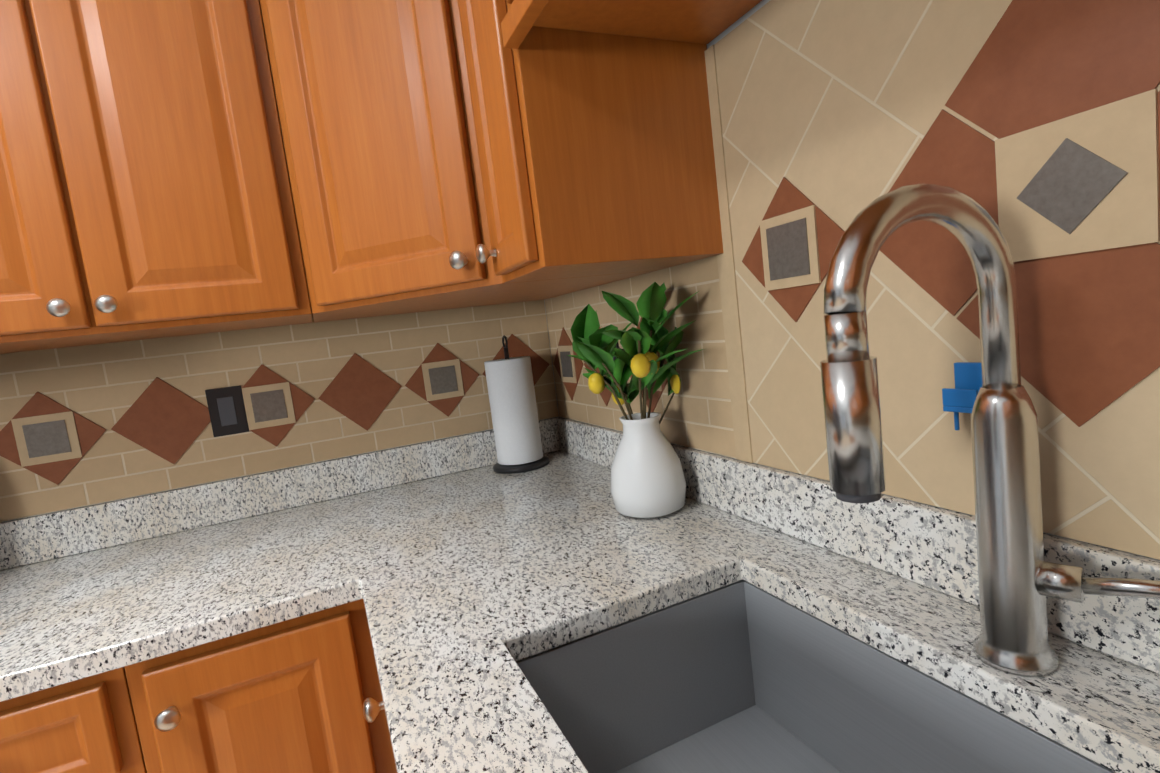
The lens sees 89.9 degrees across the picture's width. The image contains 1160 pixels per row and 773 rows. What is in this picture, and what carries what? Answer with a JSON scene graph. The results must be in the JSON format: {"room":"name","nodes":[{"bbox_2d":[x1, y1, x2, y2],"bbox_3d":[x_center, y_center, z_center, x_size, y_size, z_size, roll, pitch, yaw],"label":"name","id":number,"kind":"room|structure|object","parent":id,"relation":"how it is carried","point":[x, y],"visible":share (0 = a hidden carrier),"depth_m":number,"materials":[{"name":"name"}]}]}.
{"room":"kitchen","nodes":[
{"label":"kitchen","id":0,"kind":"room"},
{"bbox_2d":[3,9,558,521],"bbox_3d":[-1.549,0.130,1.157,3.400,2.440,0.100,-10,6,-24],"label":"wall","id":1,"kind":"structure","parent":0,"point":[289,181],"depth_m":1.43,"materials":[{"name":"paint"}]},
{"bbox_2d":[0,0,311,353],"bbox_3d":[-0.966,-0.473,1.125,0.705,0.757,0.379,-10,6,-24],"label":"upper cabinet","id":2,"kind":"object","parent":1,"relation":"attached to","point":[145,190],"visible":1,"depth_m":1.04,"materials":[{"name":"brown wood"}]},
{"bbox_2d":[0,184,558,521],"bbox_3d":[-1.191,-0.073,1.246,2.401,0.704,0.013,-10,6,-24],"label":"backsplash","id":3,"kind":"structure","parent":1,"relation":"attached to","point":[85,425],"depth_m":1.42,"materials":[{"name":"beige tile"}]},
{"bbox_2d":[205,385,248,436],"bbox_3d":[-0.851,0.059,1.402,0.075,0.115,0.007,-10,6,-24],"label":"electrical outlet","id":4,"kind":"object","parent":3,"relation":"attached to","point":[227,411],"visible":1,"depth_m":1.40,"materials":[{"name":"black plastic"}]},
{"bbox_2d":[567,0,1158,559],"bbox_3d":[0.477,-0.065,0.638,0.100,2.440,2.500,-10,6,-24],"label":"wall","id":5,"kind":"structure","parent":0,"point":[739,22],"depth_m":0.86,"materials":[{"name":"paint"}]},
{"bbox_2d":[260,0,656,322],"bbox_3d":[-0.305,-0.570,1.277,0.636,0.757,0.640,-10,6,-24],"label":"upper cabinet","id":6,"kind":"object","parent":5,"relation":"attached to","point":[374,103],"visible":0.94,"depth_m":1.06,"materials":[{"name":"brown wood"}]},
{"bbox_2d":[458,0,722,282],"bbox_3d":[-0.016,-0.571,0.945,0.379,0.757,0.206,-10,6,-24],"label":"upper cabinet","id":7,"kind":"object","parent":5,"relation":"attached to","point":[596,153],"visible":0.98,"depth_m":0.88,"materials":[{"name":"brown wood"}]},
{"bbox_2d":[501,0,761,48],"bbox_3d":[0.202,-0.693,0.411,0.379,0.460,0.932,-10,6,-24],"label":"upper cabinet","id":8,"kind":"object","parent":5,"relation":"attached to","point":[701,21],"visible":0.96,"depth_m":0.81,"materials":[{"name":"brown wood"}]},
{"bbox_2d":[544,45,752,462],"bbox_3d":[0.409,-0.187,0.601,0.013,0.674,2.482,-10,6,-24],"label":"backsplash","id":9,"kind":"structure","parent":5,"relation":"attached to","point":[707,410],"depth_m":1.09,"materials":[{"name":"beige tile"}]},
{"bbox_2d":[714,0,1159,559],"bbox_3d":[0.443,-0.183,0.523,0.014,0.674,0.930,-10,6,-24],"label":"backsplash","id":10,"kind":"structure","parent":5,"relation":"attached to","point":[1032,127],"depth_m":0.61,"materials":[{"name":"beige tile"}]},
{"bbox_2d":[942,362,982,429],"bbox_3d":[0.414,0.012,0.621,0.028,0.072,0.036,-10,6,-24],"label":"hook","id":11,"kind":"object","parent":10,"relation":"attached to","point":[961,397],"visible":0.58,"depth_m":0.62,"materials":[{"name":"blue plastic"}]},
{"bbox_3d":[-2.259,1.668,-0.520,6.500,0.080,2.700,-10,6,-24],"label":"floor","id":12,"kind":"structure","parent":0,"visible":0},
{"bbox_2d":[0,667,146,772],"bbox_3d":[-0.897,0.850,1.066,0.375,0.878,0.659,-10,6,-24],"label":"base cabinet","id":13,"kind":"object","parent":12,"relation":"on","point":[86,725],"visible":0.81,"depth_m":0.81,"materials":[{"name":"brown wood"}]},
{"bbox_2d":[124,599,396,772],"bbox_3d":[-0.565,0.794,1.214,0.357,0.878,0.659,-10,6,-24],"label":"base cabinet","id":14,"kind":"object","parent":12,"relation":"on","point":[290,695],"visible":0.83,"depth_m":0.91,"materials":[{"name":"brown wood"}]},
{"bbox_2d":[363,698,383,722],"bbox_3d":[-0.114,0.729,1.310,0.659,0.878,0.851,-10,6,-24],"label":"knob","id":15,"kind":"object","parent":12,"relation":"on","point":[372,708],"visible":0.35,"depth_m":0.79,"materials":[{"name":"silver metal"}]},
{"bbox_3d":[0.039,0.897,-0.494,1.887,0.878,0.715,-10,6,-24],"label":"base cabinet","id":16,"kind":"object","parent":12,"relation":"on","visible":0},
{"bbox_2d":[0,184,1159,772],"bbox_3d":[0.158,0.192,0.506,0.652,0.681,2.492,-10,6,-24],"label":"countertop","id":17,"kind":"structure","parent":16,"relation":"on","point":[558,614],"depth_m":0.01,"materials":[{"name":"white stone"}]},
{"bbox_2d":[484,335,548,473],"bbox_3d":[-0.184,0.041,1.594,0.156,0.364,0.156,-10,6,-24],"label":"paper towel holder","id":18,"kind":"object","parent":17,"relation":"on","point":[513,407],"visible":1,"depth_m":1.54,"materials":[{"name":"white paper"}]},
{"bbox_2d":[567,282,703,517],"bbox_3d":[0.074,0.029,1.097,0.226,0.426,0.382,-10,6,-24],"label":"plant","id":19,"kind":"object","parent":17,"relation":"on","point":[647,478],"visible":1,"depth_m":1.05,"materials":[{"name":"green plant"}]},
{"bbox_2d":[486,574,1159,772],"bbox_3d":[0.232,0.430,0.474,0.405,0.200,0.740,-10,6,-24],"label":"sink basin","id":20,"kind":"object","parent":17,"relation":"in","point":[736,674],"depth_m":0.77,"materials":[{"name":"silver metal"}]},
{"bbox_2d":[820,184,1159,676],"bbox_3d":[0.336,0.055,0.458,0.272,0.444,0.162,-10,6,-24],"label":"faucet","id":21,"kind":"object","parent":17,"relation":"on","point":[1031,585],"depth_m":0.52,"materials":[{"name":"silver metal"}]}
]}

